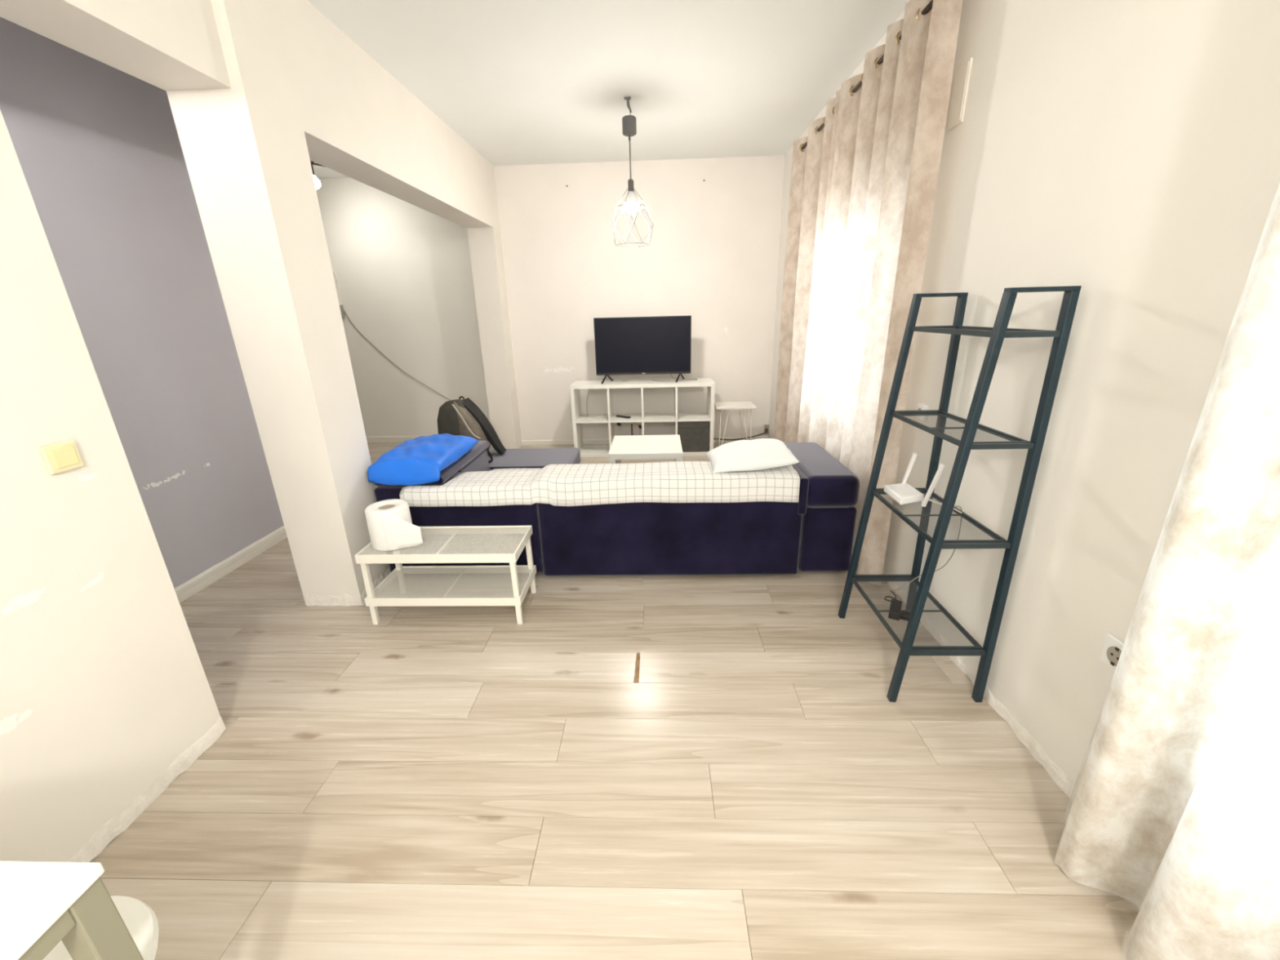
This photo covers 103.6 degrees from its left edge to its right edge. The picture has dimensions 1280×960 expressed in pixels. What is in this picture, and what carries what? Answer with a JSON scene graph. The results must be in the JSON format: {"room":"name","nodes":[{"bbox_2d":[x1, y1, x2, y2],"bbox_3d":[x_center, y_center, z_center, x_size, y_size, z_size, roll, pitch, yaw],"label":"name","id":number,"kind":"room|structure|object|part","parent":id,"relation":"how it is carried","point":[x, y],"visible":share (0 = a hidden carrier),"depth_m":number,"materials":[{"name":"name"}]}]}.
{"room":"living room","nodes":[
{"label":"living room","id":0,"kind":"room"},
{"bbox_2d":[0,17,284,588],"bbox_3d":[-2.735,-0.063,0.492,0.120,2.898,6.200,-1,19,2],"label":"wall","id":1,"kind":"structure","parent":0,"point":[97,145],"depth_m":2.65,"materials":[{"name":"grey paint"}]},
{"bbox_2d":[174,525,287,603],"bbox_3d":[-2.632,1.269,0.937,0.018,0.085,6.200,-1,19,2],"label":"baseboard","id":2,"kind":"structure","parent":1,"relation":"attached to","point":[195,584],"depth_m":3.12,"materials":[{"name":"white paint"}]},
{"bbox_2d":[0,0,521,862],"bbox_3d":[-1.715,-0.507,1.734,0.328,2.898,8.900,-1,19,2],"label":"wall","id":3,"kind":"structure","parent":0,"point":[106,696],"depth_m":1.79,"materials":[{"name":"beige paint"}]},
{"bbox_2d":[38,440,84,475],"bbox_3d":[-1.609,-0.064,1.403,0.016,0.079,0.083,-1,19,2],"label":"light switch","id":4,"kind":"object","parent":3,"relation":"attached to","point":[60,457],"visible":1,"depth_m":1.39,"materials":[{"name":"beige plastic"}]},
{"bbox_2d":[315,177,490,436],"bbox_3d":[-3.148,-1.875,5.913,2.912,2.898,0.200,-1,19,2],"label":"wall","id":5,"kind":"structure","parent":0,"point":[402,269],"depth_m":5.75,"materials":[{"name":"beige paint"}]},
{"bbox_2d":[332,268,450,400],"bbox_3d":[-2.855,-1.658,5.852,1.309,1.679,0.034,-1,19,2],"label":"cable","id":6,"kind":"object","parent":5,"relation":"attached to","point":[342,310],"visible":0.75,"depth_m":5.78,"materials":[{"name":"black plastic"}]},
{"bbox_2d":[366,435,430,443],"bbox_3d":[-3.118,-0.506,6.261,2.912,0.080,0.014,-1,19,2],"label":"baseboard","id":7,"kind":"structure","parent":5,"relation":"attached to","point":[376,438],"depth_m":6.25,"materials":[{"name":"white paint"}]},
{"bbox_2d":[306,0,910,178],"bbox_3d":[-1.613,-1.937,1.275,6.330,0.100,8.950,-1,19,2],"label":"ceiling","id":8,"kind":"structure","parent":0,"point":[521,82],"depth_m":3.06,"materials":[{"name":"white paint"}]},
{"bbox_2d":[310,160,325,189],"bbox_3d":[-3.013,-2.830,4.619,0.284,0.271,0.284,-1,19,2],"label":"ceiling lamp","id":9,"kind":"object","parent":8,"relation":"attached to","point":[317,184],"visible":0.27,"depth_m":4.63,"materials":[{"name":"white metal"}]},
{"bbox_3d":[-3.018,-2.854,4.629,0.028,0.110,0.028,-1,19,2],"label":"stem","id":10,"kind":"part","parent":9,"relation":"part of","materials":[{"name":"brown metal"}]},
{"bbox_3d":[-3.018,-2.758,4.661,0.100,0.108,0.100,-1,19,2],"label":"bulb","id":11,"kind":"part","parent":9,"relation":"part of","materials":[{"name":"white glass"}]},
{"bbox_3d":[-2.953,-2.901,4.633,0.161,0.036,0.035,-6,19,-12],"label":"arm","id":12,"kind":"part","parent":9,"relation":"part of","materials":[{"name":"brown metal"}]},
{"bbox_2d":[611,96,653,247],"bbox_3d":[-0.069,-2.232,3.674,0.322,0.944,0.344,-1,19,2],"label":"pendant lamp","id":13,"kind":"object","parent":8,"relation":"hanging from","point":[631,205],"visible":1,"depth_m":3.68,"materials":[{"name":"grey metal"}]},
{"bbox_3d":[-0.075,-2.637,3.538,0.037,0.089,0.020,-1,19,2],"label":"hook stem","id":14,"kind":"part","parent":13,"relation":"part of","materials":[{"name":"grey metal"}]},
{"bbox_3d":[-0.071,-2.316,3.646,0.008,0.270,0.008,-8,20,-19],"label":"cord","id":15,"kind":"part","parent":13,"relation":"part of","materials":[{"name":"grey metal"}]},
{"bbox_2d":[627,178,634,191],"bbox_3d":[-0.067,-2.163,3.697,0.042,0.078,0.042,-1,19,2],"label":"socket","id":16,"kind":"object","parent":13,"relation":"attached to","point":[630,182],"depth_m":3.68,"materials":[{"name":"grey metal"}]},
{"bbox_3d":[-0.063,-2.019,3.745,0.110,0.068,0.110,-1,19,2],"label":"bulb","id":17,"kind":"part","parent":13,"relation":"part of","materials":[{"name":"white glass"}]},
{"bbox_2d":[89,442,1139,959],"bbox_3d":[-1.584,0.910,2.154,6.250,0.060,8.800,-1,19,2],"label":"floor","id":18,"kind":"structure","parent":0,"point":[686,766],"depth_m":1.64,"materials":[{"name":"beige wood"}]},
{"bbox_2d":[0,861,143,959],"bbox_3d":[-1.192,1.084,0.347,0.805,0.742,1.090,-1,19,2],"label":"table","id":19,"kind":"object","parent":18,"relation":"on","point":[43,904],"visible":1,"depth_m":0.71,"materials":[{"name":"white laminate"}]},
{"bbox_3d":[-0.799,0.923,0.829,0.042,0.721,0.042,-1,19,2],"label":"leg","id":20,"kind":"part","parent":19,"relation":"part of","materials":[{"name":"yellow paint"}]},
{"bbox_2d":[42,895,159,959],"bbox_3d":[-0.993,1.056,0.869,0.344,0.455,0.344,-1,19,2],"label":"stool","id":21,"kind":"object","parent":18,"relation":"on","point":[140,920],"visible":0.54,"depth_m":0.90,"materials":[{"name":"white plastic"}]},
{"bbox_2d":[354,525,536,624],"bbox_3d":[-0.975,0.492,2.632,0.782,0.398,0.340,-1,19,2],"label":"coffee table","id":22,"kind":"object","parent":18,"relation":"on","point":[375,597],"visible":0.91,"depth_m":2.54,"materials":[{"name":"white"}]},
{"bbox_3d":[-1.347,0.565,2.515,0.030,0.352,0.026,-1,19,2],"label":"leg","id":23,"kind":"part","parent":22,"relation":"part of","materials":[{"name":"white"}]},
{"bbox_2d":[364,498,422,551],"bbox_3d":[-1.205,0.223,2.514,0.285,0.206,0.198,-1,19,2],"label":"paper roll","id":24,"kind":"object","parent":22,"relation":"on","point":[390,526],"visible":1,"depth_m":2.44,"materials":[{"name":"white paper"}]},
{"bbox_3d":[-1.338,0.472,2.791,0.030,0.352,0.026,-1,19,2],"label":"leg","id":25,"kind":"part","parent":22,"relation":"part of","materials":[{"name":"white"}]},
{"bbox_3d":[-0.979,0.325,2.576,0.782,0.046,0.340,-1,19,2],"label":"frame","id":26,"kind":"part","parent":22,"relation":"part of","materials":[{"name":"white"}]},
{"bbox_3d":[-0.979,0.309,2.570,0.765,0.001,0.323,-1,19,2],"label":"panel","id":27,"kind":"part","parent":22,"relation":"part of","materials":[{"name":"white"}]},
{"bbox_3d":[-0.973,0.552,2.652,0.782,0.044,0.340,-1,19,2],"label":"shelf frame","id":28,"kind":"part","parent":22,"relation":"part of","materials":[{"name":"white wood"}]},
{"bbox_3d":[-0.974,0.536,2.647,0.765,0.001,0.323,-1,19,2],"label":"panel","id":29,"kind":"part","parent":22,"relation":"part of","materials":[{"name":"white"}]},
{"bbox_3d":[-0.610,0.556,2.487,0.030,0.352,0.026,-1,19,2],"label":"leg","id":30,"kind":"part","parent":22,"relation":"part of","materials":[{"name":"white wood"}]},
{"bbox_3d":[-0.601,0.462,2.764,0.030,0.352,0.026,-1,19,2],"label":"leg","id":31,"kind":"part","parent":22,"relation":"part of","materials":[{"name":"white metal"}]},
{"bbox_2d":[373,440,859,575],"bbox_3d":[-0.123,0.052,3.506,2.690,0.635,1.470,-1,19,2],"label":"sofa","id":32,"kind":"object","parent":18,"relation":"on","point":[815,533],"visible":0.53,"depth_m":2.83,"materials":[{"name":"blue fabric"}]},
{"bbox_2d":[373,440,489,486],"bbox_3d":[-1.282,-0.122,3.200,0.400,0.055,0.860,-1,19,2],"label":"cushion","id":33,"kind":"object","parent":32,"relation":"on","point":[479,449],"depth_m":3.07,"materials":[{"name":"blue fabric"}]},
{"bbox_3d":[-1.028,0.251,3.020,0.912,0.540,0.305,-1,19,2],"label":"panel","id":34,"kind":"part","parent":32,"relation":"part of","materials":[{"name":"blue fabric"}]},
{"bbox_2d":[436,395,506,462],"bbox_3d":[-1.319,-0.406,3.908,0.505,0.464,0.342,4,19,15],"label":"backpack","id":35,"kind":"object","parent":32,"relation":"on","point":[464,417],"visible":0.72,"depth_m":3.82,"materials":[{"name":"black fabric"}]},
{"bbox_3d":[-1.302,-0.402,3.909,0.215,0.445,0.229,-1,19,2],"label":"panel","id":36,"kind":"part","parent":35,"relation":"part of","materials":[{"name":"grey fabric"}]},
{"bbox_3d":[-1.285,-0.067,3.372,0.380,0.160,0.530,-1,19,2],"label":"armrest","id":37,"kind":"part","parent":32,"relation":"part of","materials":[{"name":"grey fabric"}]},
{"bbox_2d":[487,448,580,470],"bbox_3d":[-0.979,-0.113,3.959,0.950,0.140,0.560,-1,19,2],"label":"cushion","id":38,"kind":"object","parent":32,"relation":"on","point":[528,458],"depth_m":3.91,"materials":[{"name":"grey fabric"}]},
{"bbox_2d":[399,461,799,506],"bbox_3d":[-0.221,-0.046,3.134,2.176,0.212,0.868,-1,19,2],"label":"blanket","id":39,"kind":"object","parent":32,"relation":"on","point":[673,482],"visible":0.95,"depth_m":2.74,"materials":[{"name":"white fabric"}]},
{"bbox_2d":[367,433,478,485],"bbox_3d":[-1.283,-0.164,3.055,0.423,0.178,0.691,-1,19,2],"label":"pillow","id":40,"kind":"object","parent":39,"relation":"on","point":[421,460],"visible":1,"depth_m":2.77,"materials":[{"name":"blue fabric"}]},
{"bbox_2d":[705,438,800,472],"bbox_3d":[0.632,-0.159,2.882,0.486,0.130,0.349,-1,19,2],"label":"pillow","id":41,"kind":"object","parent":39,"relation":"on","point":[760,454],"visible":1,"depth_m":2.76,"materials":[{"name":"white fabric"}]},
{"bbox_3d":[0.169,0.230,2.962,1.470,0.580,0.325,-1,19,2],"label":"panel","id":42,"kind":"part","parent":32,"relation":"part of","materials":[{"name":"blue fabric"}]},
{"bbox_2d":[784,442,859,507],"bbox_3d":[1.053,-0.050,3.076,0.295,0.189,0.795,-1,19,2],"label":"armrest","id":43,"kind":"object","parent":32,"relation":"on","point":[827,482],"depth_m":2.72,"materials":[{"name":"blue fabric"}]},
{"bbox_3d":[1.070,0.233,3.158,0.285,0.395,0.700,-1,19,2],"label":"armrest","id":44,"kind":"part","parent":32,"relation":"part of","materials":[{"name":"blue fabric"}]},
{"bbox_2d":[569,377,715,457],"bbox_3d":[0.036,-0.676,5.446,1.484,0.770,0.390,-1,19,2],"label":"cube bookcase","id":45,"kind":"object","parent":18,"relation":"on","point":[586,451],"visible":0.73,"depth_m":5.32,"materials":[{"name":"white laminate"}]},
{"bbox_3d":[-0.686,-0.667,5.473,0.038,0.694,0.390,-1,19,2],"label":"panel","id":46,"kind":"part","parent":45,"relation":"part of","materials":[{"name":"white laminate"}]},
{"bbox_3d":[-0.497,-0.669,5.467,0.342,0.020,0.388,-1,19,2],"label":"shelf","id":47,"kind":"part","parent":45,"relation":"part of","materials":[{"name":"white laminate"}]},
{"bbox_2d":[586,388,604,417],"bbox_3d":[-0.507,-0.849,5.442,0.244,0.344,0.101,9,21,27],"label":"cable","id":48,"kind":"object","parent":45,"relation":"on","point":[589,388],"visible":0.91,"depth_m":5.50,"materials":[{"name":"beige plastic"}]},
{"bbox_2d":[615,414,631,418],"bbox_3d":[-0.180,-0.684,5.424,0.180,0.020,0.044,14,24,38],"label":"remote control","id":49,"kind":"object","parent":45,"relation":"on","point":[616,415],"visible":1,"depth_m":5.41,"materials":[{"name":"black plastic"}]},
{"bbox_3d":[-0.140,-0.674,5.453,0.332,0.020,0.388,-1,19,2],"label":"shelf","id":50,"kind":"part","parent":45,"relation":"part of","materials":[{"name":"white laminate"}]},
{"bbox_2d":[613,422,641,438],"bbox_3d":[-0.137,-0.502,5.538,0.316,0.311,0.074,-1,19,2],"label":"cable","id":51,"kind":"object","parent":45,"relation":"on","point":[639,426],"visible":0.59,"depth_m":5.51,"materials":[{"name":"black plastic"}]},
{"bbox_3d":[0.027,-1.023,5.329,1.484,0.038,0.390,-1,19,2],"label":"panel","id":52,"kind":"part","parent":45,"relation":"part of","materials":[{"name":"white laminate"}]},
{"bbox_3d":[0.045,-0.329,5.562,1.484,0.038,0.390,-1,19,2],"label":"panel","id":53,"kind":"part","parent":45,"relation":"part of","materials":[{"name":"white laminate"}]},
{"bbox_2d":[593,315,697,383],"bbox_3d":[0.068,-1.351,5.218,1.069,0.653,0.231,-1,19,2],"label":"television","id":54,"kind":"object","parent":45,"relation":"on","point":[660,344],"visible":1,"depth_m":5.19,"materials":[{"name":"black plastic"}]},
{"bbox_3d":[0.377,-1.093,5.308,0.475,0.090,0.131,-3,19,-5],"label":"power cord","id":55,"kind":"part","parent":54,"relation":"part of","materials":[{"name":"grey plastic"}]},
{"bbox_3d":[0.212,-0.678,5.440,0.332,0.020,0.388,-1,19,2],"label":"shelf","id":56,"kind":"part","parent":45,"relation":"part of","materials":[{"name":"white laminate"}]},
{"bbox_2d":[677,421,710,452],"bbox_3d":[0.572,-0.510,5.482,0.337,0.329,0.354,-1,19,2],"label":"storage box","id":57,"kind":"object","parent":45,"relation":"on","point":[694,435],"visible":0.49,"depth_m":5.31,"materials":[{"name":"grey fabric"}]},
{"bbox_3d":[0.569,-0.634,5.440,0.337,0.067,0.354,-1,19,2],"label":"lid","id":58,"kind":"part","parent":57,"relation":"part of","materials":[{"name":"grey fabric"}]},
{"bbox_3d":[0.569,-0.683,5.427,0.342,0.020,0.388,-1,19,2],"label":"shelf","id":59,"kind":"part","parent":45,"relation":"part of","materials":[{"name":"white laminate"}]},
{"bbox_3d":[0.758,-0.685,5.419,0.038,0.694,0.390,-1,19,2],"label":"panel","id":60,"kind":"part","parent":45,"relation":"part of","materials":[{"name":"white laminate"}]},
{"bbox_2d":[608,435,683,463],"bbox_3d":[0.056,-0.085,4.188,0.570,0.450,0.590,-1,19,2],"label":"coffee table","id":61,"kind":"object","parent":18,"relation":"on","point":[630,446],"visible":0.55,"depth_m":3.99,"materials":[{"name":"white laminate"}]},
{"bbox_3d":[-0.211,0.029,3.949,0.050,0.400,0.050,-1,19,2],"label":"leg","id":62,"kind":"part","parent":61,"relation":"part of","materials":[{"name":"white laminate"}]},
{"bbox_3d":[-0.195,-0.144,4.461,0.050,0.400,0.050,-1,19,2],"label":"leg","id":63,"kind":"part","parent":61,"relation":"part of","materials":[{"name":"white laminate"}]},
{"bbox_2d":[714,401,756,447],"bbox_3d":[1.005,-0.554,5.407,0.407,0.518,0.340,-1,19,2],"label":"side table","id":64,"kind":"object","parent":18,"relation":"on","point":[721,406],"visible":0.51,"depth_m":5.29,"materials":[{"name":"white laminate"}]},
{"bbox_3d":[0.892,-0.585,5.536,0.108,0.499,0.046,-1,19,2],"label":"leg","id":65,"kind":"part","parent":64,"relation":"part of","materials":[{"name":"white metal"}]},
{"bbox_3d":[0.884,-0.503,5.293,0.108,0.499,0.046,-1,19,2],"label":"leg","id":66,"kind":"part","parent":64,"relation":"part of","materials":[{"name":"white metal"}]},
{"bbox_3d":[1.130,-0.588,5.527,0.108,0.499,0.046,-1,19,2],"label":"leg","id":67,"kind":"part","parent":64,"relation":"part of","materials":[{"name":"white metal"}]},
{"bbox_3d":[1.122,-0.506,5.284,0.108,0.499,0.046,-1,19,2],"label":"leg","id":68,"kind":"part","parent":64,"relation":"part of","materials":[{"name":"white metal"}]},
{"bbox_2d":[838,285,1081,702],"bbox_3d":[1.148,0.056,2.009,0.356,1.520,0.597,-1,19,2],"label":"ladder shelf","id":69,"kind":"object","parent":18,"relation":"on","point":[917,597],"visible":0.97,"depth_m":1.86,"materials":[{"name":"grey metal"}]},
{"bbox_2d":[884,590,911,621],"bbox_3d":[1.124,0.537,2.198,0.092,0.036,0.233,5,20,18],"label":"power adapter","id":70,"kind":"object","parent":69,"relation":"on","point":[895,612],"visible":0.95,"depth_m":2.12,"materials":[{"name":"black plastic"}]},
{"bbox_3d":[1.167,0.563,2.180,0.280,0.001,0.516,-1,19,2],"label":"panel","id":71,"kind":"part","parent":69,"relation":"part of","materials":[{"name":"clear glass"}]},
{"bbox_3d":[1.167,0.564,2.180,0.299,0.017,0.587,-1,19,2],"label":"shelf frame","id":72,"kind":"part","parent":69,"relation":"part of","materials":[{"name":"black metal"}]},
{"bbox_2d":[883,453,962,590],"bbox_3d":[1.186,0.209,2.177,0.188,0.644,0.327,-8,20,-19],"label":"router","id":73,"kind":"object","parent":69,"relation":"on","point":[903,493],"visible":0.85,"depth_m":2.14,"materials":[{"name":"white plastic"}]},
{"bbox_3d":[1.178,0.138,2.036,0.235,0.001,0.516,-1,19,2],"label":"panel","id":74,"kind":"part","parent":69,"relation":"part of","materials":[{"name":"clear glass"}]},
{"bbox_3d":[1.178,0.139,2.036,0.254,0.017,0.587,-1,19,2],"label":"shelf frame","id":75,"kind":"part","parent":69,"relation":"part of","materials":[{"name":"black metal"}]},
{"bbox_3d":[1.188,-0.203,1.921,0.199,0.001,0.516,-1,19,2],"label":"panel","id":76,"kind":"part","parent":69,"relation":"part of","materials":[{"name":"clear glass"}]},
{"bbox_3d":[1.188,-0.203,1.921,0.218,0.017,0.587,-1,19,2],"label":"shelf frame","id":77,"kind":"part","parent":69,"relation":"part of","materials":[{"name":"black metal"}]},
{"bbox_3d":[1.197,-0.537,1.808,0.164,0.001,0.516,-1,19,2],"label":"panel","id":78,"kind":"part","parent":69,"relation":"part of","materials":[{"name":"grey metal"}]},
{"bbox_3d":[1.197,-0.536,1.808,0.183,0.017,0.587,-1,19,2],"label":"shelf frame","id":79,"kind":"part","parent":69,"relation":"part of","materials":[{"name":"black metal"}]},
{"bbox_2d":[493,155,784,439],"bbox_3d":[0.144,-1.879,5.676,3.150,2.898,0.440,-1,19,2],"label":"wall","id":80,"kind":"structure","parent":0,"point":[711,257],"depth_m":5.35,"materials":[{"name":"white paint"}]},
{"bbox_2d":[521,435,768,445],"bbox_3d":[0.046,-0.460,5.917,2.900,0.060,0.014,-1,19,2],"label":"baseboard","id":81,"kind":"structure","parent":80,"relation":"attached to","point":[562,442],"depth_m":5.94,"materials":[{"name":"white paint"}]},
{"bbox_2d":[764,424,768,433],"bbox_3d":[1.462,-0.587,5.819,0.050,0.105,0.025,-1,19,2],"label":"wall socket","id":82,"kind":"object","parent":80,"relation":"attached to","point":[766,426],"visible":1,"depth_m":5.81,"materials":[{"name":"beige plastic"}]},
{"bbox_2d":[713,431,767,440],"bbox_3d":[1.092,-0.505,5.816,0.760,0.096,0.041,-2,19,0],"label":"power cable","id":83,"kind":"object","parent":82,"relation":"attached to","point":[766,431],"visible":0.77,"depth_m":5.81,"materials":[{"name":"brown plastic"}]},
{"bbox_2d":[768,0,1279,799],"bbox_3d":[1.447,-0.477,1.407,0.261,2.898,8.460,-1,19,2],"label":"wall","id":84,"kind":"structure","parent":0,"point":[1126,153],"depth_m":1.52,"materials":[{"name":"beige paint"}]},
{"bbox_2d":[800,0,933,149],"bbox_3d":[1.294,-2.284,2.977,0.138,0.048,2.520,-1,19,2],"label":"curtain rod","id":85,"kind":"object","parent":84,"relation":"attached to","point":[929,6],"visible":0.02,"depth_m":2.59,"materials":[{"name":"brown metal"}]},
{"bbox_2d":[773,88,840,442],"bbox_3d":[1.306,-1.288,4.045,0.141,2.709,1.163,-1,19,2],"label":"curtain","id":86,"kind":"object","parent":85,"relation":"hanging from","point":[811,171],"visible":0.77,"depth_m":3.90,"materials":[{"name":"beige fabric"}]},
{"bbox_2d":[808,0,962,586],"bbox_3d":[1.267,-0.900,2.895,0.143,2.709,1.229,-1,19,2],"label":"curtain","id":87,"kind":"object","parent":85,"relation":"hanging from","point":[890,134],"visible":0.82,"depth_m":2.59,"materials":[{"name":"beige fabric"}]},
{"bbox_2d":[915,403,929,420],"bbox_3d":[1.353,-0.327,2.410,0.028,0.070,0.060,-1,19,2],"label":"wall socket","id":88,"kind":"object","parent":84,"relation":"attached to","point":[920,406],"visible":0.53,"depth_m":2.39,"materials":[{"name":"white plastic"}]},
{"bbox_2d":[946,57,973,130],"bbox_3d":[1.333,-1.606,2.102,0.012,0.220,0.110,-1,19,2],"label":"cover plate","id":89,"kind":"object","parent":84,"relation":"attached to","point":[962,73],"visible":1,"depth_m":2.09,"materials":[{"name":"white paint"}]},
{"bbox_2d":[1099,633,1124,671],"bbox_3d":[1.332,0.493,1.407,0.014,0.090,0.090,-1,19,2],"label":"wall outlet","id":90,"kind":"object","parent":84,"relation":"attached to","point":[1112,648],"visible":0.66,"depth_m":1.42,"materials":[{"name":"white plastic"}]},
{"bbox_3d":[1.191,-1.165,-0.327,0.127,0.035,2.300,-1,19,2],"label":"curtain rod","id":91,"kind":"object","parent":84,"relation":"attached to","visible":0},
{"bbox_2d":[1053,181,1279,959],"bbox_3d":[1.150,0.048,0.113,0.166,2.727,2.076,-1,19,2],"label":"curtain","id":92,"kind":"object","parent":91,"relation":"hanging from","point":[1172,811],"visible":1,"depth_m":1.02,"materials":[{"name":"fabric"}]}
]}

